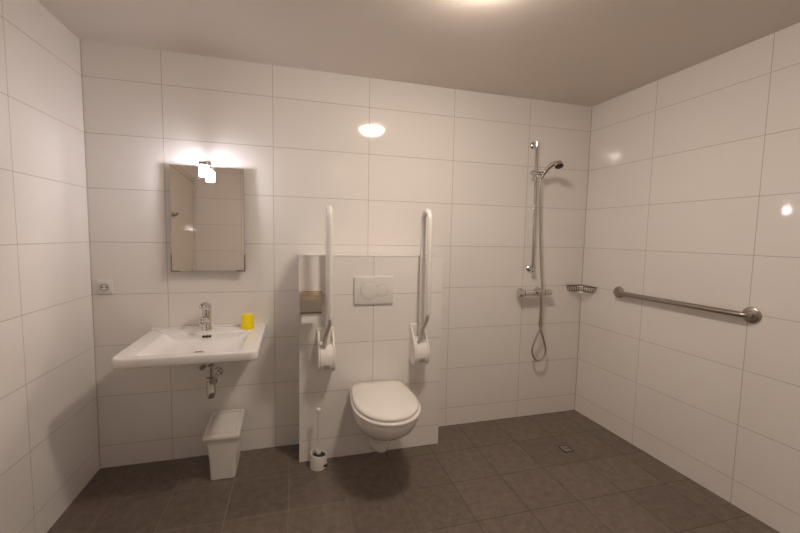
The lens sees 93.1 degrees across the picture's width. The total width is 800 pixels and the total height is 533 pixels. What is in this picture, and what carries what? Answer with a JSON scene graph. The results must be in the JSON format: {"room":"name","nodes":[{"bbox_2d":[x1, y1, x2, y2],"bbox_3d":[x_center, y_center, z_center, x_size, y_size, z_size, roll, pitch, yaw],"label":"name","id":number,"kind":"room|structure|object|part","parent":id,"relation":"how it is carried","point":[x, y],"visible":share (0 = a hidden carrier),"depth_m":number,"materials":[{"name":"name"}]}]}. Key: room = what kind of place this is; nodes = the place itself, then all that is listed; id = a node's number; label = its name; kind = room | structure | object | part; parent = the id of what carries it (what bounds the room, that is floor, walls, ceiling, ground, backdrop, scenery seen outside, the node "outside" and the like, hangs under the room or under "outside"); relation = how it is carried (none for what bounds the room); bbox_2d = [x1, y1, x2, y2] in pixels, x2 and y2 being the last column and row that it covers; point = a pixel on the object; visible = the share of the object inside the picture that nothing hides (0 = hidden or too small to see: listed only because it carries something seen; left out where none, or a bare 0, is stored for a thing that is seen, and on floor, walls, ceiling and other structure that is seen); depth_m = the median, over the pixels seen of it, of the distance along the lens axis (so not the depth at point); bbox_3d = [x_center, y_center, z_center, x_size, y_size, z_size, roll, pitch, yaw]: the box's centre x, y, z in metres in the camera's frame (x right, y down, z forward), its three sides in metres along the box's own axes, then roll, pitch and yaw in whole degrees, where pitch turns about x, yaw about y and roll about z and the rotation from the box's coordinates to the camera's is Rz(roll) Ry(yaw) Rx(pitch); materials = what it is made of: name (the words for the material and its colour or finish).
{"room":"accessible bathroom","nodes":[
{"label":"accessible bathroom","id":0,"kind":"room"},
{"bbox_2d":[0,0,99,532],"bbox_3d":[-1.469,0.086,0.943,0.100,2.422,2.460,0,5,-15],"label":"wall","id":1,"kind":"structure","parent":0,"point":[49,443],"depth_m":1.72,"materials":[{"name":"white tile"}]},
{"bbox_2d":[81,40,591,467],"bbox_3d":[-0.036,-0.025,2.663,3.779,2.422,0.100,0,5,-15],"label":"wall","id":2,"kind":"structure","parent":0,"point":[382,153],"depth_m":2.44,"materials":[{"name":"white tile"}]},
{"bbox_2d":[96,280,112,293],"bbox_3d":[-1.685,0.118,2.159,0.080,0.080,0.014,0,5,-15],"label":"power socket","id":3,"kind":"object","parent":2,"relation":"attached to","point":[103,286],"visible":1,"depth_m":2.16,"materials":[{"name":"white plastic"}]},
{"bbox_2d":[111,323,266,368],"bbox_3d":[-1.085,0.444,2.055,0.645,0.119,0.584,0,5,-15],"label":"washbasin","id":4,"kind":"object","parent":2,"relation":"attached to","point":[181,345],"visible":0.97,"depth_m":2.01,"materials":[{"name":"white ceramic"}]},
{"bbox_2d":[198,302,211,330],"bbox_3d":[-1.135,0.294,2.200,0.057,0.173,0.158,0,5,-15],"label":"tap","id":5,"kind":"object","parent":4,"relation":"on","point":[204,321],"visible":1,"depth_m":2.22,"materials":[{"name":"silver metal"}]},
{"bbox_3d":[-1.132,0.317,2.189,0.043,0.058,0.132,0,5,-15],"label":"spout","id":6,"kind":"part","parent":5,"relation":"part of","materials":[{"name":"silver metal"}]},
{"bbox_3d":[-1.137,0.233,2.207,0.054,0.052,0.129,0,5,-15],"label":"lever","id":7,"kind":"part","parent":5,"relation":"part of","materials":[{"name":"silver metal"}]},
{"bbox_2d":[206,363,222,398],"bbox_3d":[-1.104,0.616,2.252,0.058,0.265,0.226,0,5,-15],"label":"trap","id":8,"kind":"object","parent":4,"relation":"attached to","point":[211,380],"visible":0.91,"depth_m":2.16,"materials":[{"name":"silver metal"}]},
{"bbox_2d":[241,313,254,329],"bbox_3d":[-0.928,0.332,2.303,0.080,0.088,0.080,0,5,-15],"label":"cup","id":9,"kind":"object","parent":4,"relation":"on","point":[247,321],"visible":1,"depth_m":2.27,"materials":[{"name":"yellow plastic"}]},
{"bbox_2d":[199,364,206,370],"bbox_3d":[-1.194,0.547,2.298,0.050,0.164,0.079,0,5,-15],"label":"valve","id":10,"kind":"object","parent":2,"relation":"attached to","point":[202,367],"visible":0.3,"depth_m":2.27,"materials":[{"name":"silver metal"}]},
{"bbox_2d":[198,161,211,176],"bbox_3d":[-1.123,-0.562,2.186,0.051,0.103,0.150,0,5,-15],"label":"lamp","id":11,"kind":"object","parent":2,"relation":"attached to","point":[203,165],"visible":1,"depth_m":2.12,"materials":[{"name":"silver metal"}]},
{"bbox_3d":[-1.110,-0.539,2.139,0.051,0.066,0.051,0,5,-15],"label":"lamp shade","id":12,"kind":"part","parent":11,"relation":"part of","materials":[{"name":"white"}]},
{"bbox_2d":[170,165,245,271],"bbox_3d":[-1.139,-0.279,2.255,0.404,0.619,0.055,0,5,-15],"label":"wall mirror","id":13,"kind":"object","parent":2,"relation":"attached to","point":[207,213],"visible":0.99,"depth_m":2.24,"materials":[{"name":"clear glass"}]},
{"bbox_2d":[80,40,591,468],"bbox_3d":[-0.143,-0.021,2.580,3.334,2.422,0.006,0,5,-15],"label":"trim","id":14,"kind":"structure","parent":2,"relation":"attached to","point":[80,40],"depth_m":2.17,"materials":[{"name":"beige plastic"}]},
{"bbox_2d":[526,141,542,271],"bbox_3d":[0.990,-0.439,2.811,0.098,0.964,0.091,0,5,-15],"label":"shower rail","id":15,"kind":"object","parent":2,"relation":"attached to","point":[535,173],"visible":0.99,"depth_m":2.80,"materials":[{"name":"silver metal"}]},
{"bbox_3d":[1.000,-0.436,2.810,0.039,0.955,0.023,0,5,-15],"label":"rail","id":16,"kind":"part","parent":15,"relation":"part of","materials":[{"name":"silver metal"}]},
{"bbox_2d":[540,160,563,177],"bbox_3d":[1.092,-0.696,2.712,0.062,0.112,0.166,-2,5,-31],"label":"shower","id":17,"kind":"object","parent":15,"relation":"attached to","point":[558,164],"visible":1,"depth_m":2.69,"materials":[{"name":"silver metal"}]},
{"bbox_3d":[1.072,-0.697,2.721,0.037,0.112,0.132,-3,6,-39],"label":"handle","id":18,"kind":"part","parent":17,"relation":"part of","materials":[{"name":"silver metal"}]},
{"bbox_2d":[517,287,551,297],"bbox_3d":[1.011,0.199,2.870,0.283,0.075,0.094,0,5,-15],"label":"shower mixer","id":19,"kind":"object","parent":2,"relation":"attached to","point":[521,292],"visible":0.91,"depth_m":2.83,"materials":[{"name":"silver metal"}]},
{"bbox_3d":[0.901,0.198,2.821,0.044,0.059,0.059,0,5,-15],"label":"knob","id":20,"kind":"part","parent":19,"relation":"part of","materials":[{"name":"silver metal"}]},
{"bbox_2d":[531,177,546,360],"bbox_3d":[1.071,0.033,2.837,0.137,1.390,0.053,-2,5,-29],"label":"shower hose","id":21,"kind":"object","parent":19,"relation":"hanging from","point":[540,251],"visible":1,"depth_m":2.82,"materials":[{"name":"silver metal"}]},
{"bbox_3d":[1.122,0.197,2.882,0.064,0.047,0.047,0,5,-15],"label":"knob","id":22,"kind":"part","parent":19,"relation":"part of","materials":[{"name":"silver metal"}]},
{"bbox_2d":[566,285,596,292],"bbox_3d":[1.407,0.175,2.941,0.151,0.047,0.158,0,5,-15],"label":"basket","id":23,"kind":"object","parent":2,"relation":"attached to","point":[574,286],"visible":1,"depth_m":2.95,"materials":[{"name":"silver metal"}]},
{"bbox_2d":[299,254,442,461],"bbox_3d":[-0.197,0.560,2.504,0.909,1.275,0.215,0,5,-15],"label":"wall","id":24,"kind":"structure","parent":0,"point":[372,340],"depth_m":2.38,"materials":[{"name":"white tile"}]},
{"bbox_2d":[300,291,322,313],"bbox_3d":[-0.517,0.209,2.210,0.130,0.116,0.124,0,5,-15],"label":"paper holder","id":25,"kind":"object","parent":24,"relation":"attached to","point":[311,302],"visible":1,"depth_m":2.16,"materials":[{"name":"silver metal"}]},
{"bbox_2d":[301,314,318,323],"bbox_3d":[-0.524,0.247,2.210,0.106,0.150,0.101,0,5,-15],"label":"toilet roll","id":26,"kind":"object","parent":25,"relation":"hanging from","point":[305,318],"visible":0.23,"depth_m":2.17,"materials":[{"name":"paper"}]},
{"bbox_2d":[317,205,335,371],"bbox_3d":[-0.424,0.142,2.196,0.106,0.989,0.188,0,5,-15],"label":"grab rail","id":27,"kind":"object","parent":24,"relation":"attached to","point":[326,359],"visible":1,"depth_m":2.20,"materials":[{"name":"white metal"}]},
{"bbox_3d":[-0.454,0.499,2.310,0.106,0.258,0.012,0,5,-15],"label":"mounting plate","id":28,"kind":"part","parent":27,"relation":"part of","materials":[{"name":"white metal"}]},
{"bbox_2d":[299,255,443,461],"bbox_3d":[-0.169,0.567,2.405,0.913,1.277,0.012,0,5,-15],"label":"trim","id":29,"kind":"structure","parent":24,"relation":"attached to","point":[299,255],"depth_m":2.29,"materials":[{"name":"white plastic"}]},
{"bbox_2d":[354,276,392,304],"bbox_3d":[-0.163,0.148,2.359,0.248,0.172,0.014,0,5,-15],"label":"flush plate","id":30,"kind":"object","parent":24,"relation":"attached to","point":[377,289],"visible":1,"depth_m":2.35,"materials":[{"name":"white plastic"}]},
{"bbox_2d":[349,380,420,452],"bbox_3d":[-0.088,0.923,2.174,0.382,0.368,0.535,0,5,-15],"label":"toilet","id":31,"kind":"object","parent":24,"relation":"attached to","point":[385,412],"visible":1,"depth_m":2.04,"materials":[{"name":"white ceramic"}]},
{"bbox_3d":[-0.086,0.754,2.163,0.364,0.030,0.512,0,5,-15],"label":"lid","id":32,"kind":"part","parent":31,"relation":"part of","materials":[{"name":"white plastic"}]},
{"bbox_3d":[-0.082,0.782,2.150,0.382,0.020,0.508,0,5,-15],"label":"seat","id":33,"kind":"part","parent":31,"relation":"part of","materials":[{"name":"white plastic"}]},
{"bbox_2d":[409,209,432,364],"bbox_3d":[0.141,0.140,2.352,0.106,0.989,0.188,0,5,-15],"label":"grab rail","id":34,"kind":"object","parent":24,"relation":"attached to","point":[419,351],"visible":1,"depth_m":2.36,"materials":[{"name":"white metal"}]},
{"bbox_3d":[0.111,0.497,2.466,0.106,0.258,0.012,0,5,-15],"label":"mounting plate","id":35,"kind":"part","parent":34,"relation":"part of","materials":[{"name":"white metal"}]},
{"bbox_2d":[47,410,779,532],"bbox_3d":[0.440,1.386,0.958,3.779,0.100,3.860,0,5,-15],"label":"floor","id":36,"kind":"structure","parent":0,"point":[505,475],"depth_m":2.08,"materials":[{"name":"tile"}]},
{"bbox_2d":[202,409,244,479],"bbox_3d":[-1.035,1.054,2.247,0.192,0.300,0.266,0,5,-15],"label":"waste bin","id":37,"kind":"object","parent":36,"relation":"on","point":[222,435],"visible":1,"depth_m":2.15,"materials":[{"name":"white plastic"}]},
{"bbox_3d":[-1.033,0.932,2.237,0.192,0.056,0.266,0,5,-15],"label":"lid","id":38,"kind":"part","parent":37,"relation":"part of","materials":[{"name":"white plastic"}]},
{"bbox_2d":[310,408,327,470],"bbox_3d":[-0.488,1.029,2.276,0.104,0.365,0.102,0,5,-15],"label":"toilet brush","id":39,"kind":"object","parent":36,"relation":"on","point":[318,457],"visible":1,"depth_m":2.26,"materials":[{"name":"white plastic"}]},
{"bbox_3d":[-0.489,0.998,2.273,0.026,0.262,0.026,0,5,-15],"label":"handle","id":40,"kind":"part","parent":39,"relation":"part of","materials":[{"name":"white plastic"}]},
{"bbox_2d":[558,445,573,452],"bbox_3d":[1.111,1.219,2.535,0.074,0.004,0.076,0,5,-15],"label":"floor drain","id":41,"kind":"object","parent":36,"relation":"on","point":[565,448],"visible":1,"depth_m":2.53,"materials":[{"name":"grey metal"}]},
{"bbox_2d":[36,0,799,106],"bbox_3d":[0.314,-1.171,1.381,3.779,0.080,2.560,0,5,-15],"label":"ceiling","id":42,"kind":"structure","parent":0,"point":[590,53],"depth_m":1.92,"materials":[{"name":"paint"}]},
{"bbox_2d":[575,23,799,532],"bbox_3d":[1.881,0.075,1.866,0.100,2.422,2.470,0,5,-18],"label":"wall","id":43,"kind":"structure","parent":0,"point":[693,194],"depth_m":2.16,"materials":[{"name":"white tile"}]},
{"bbox_2d":[613,286,761,322],"bbox_3d":[1.656,0.216,2.313,0.062,0.084,0.885,0,5,-18],"label":"grab bar","id":44,"kind":"object","parent":43,"relation":"attached to","point":[749,314],"visible":1,"depth_m":2.12,"materials":[{"name":"metal"}]}
]}

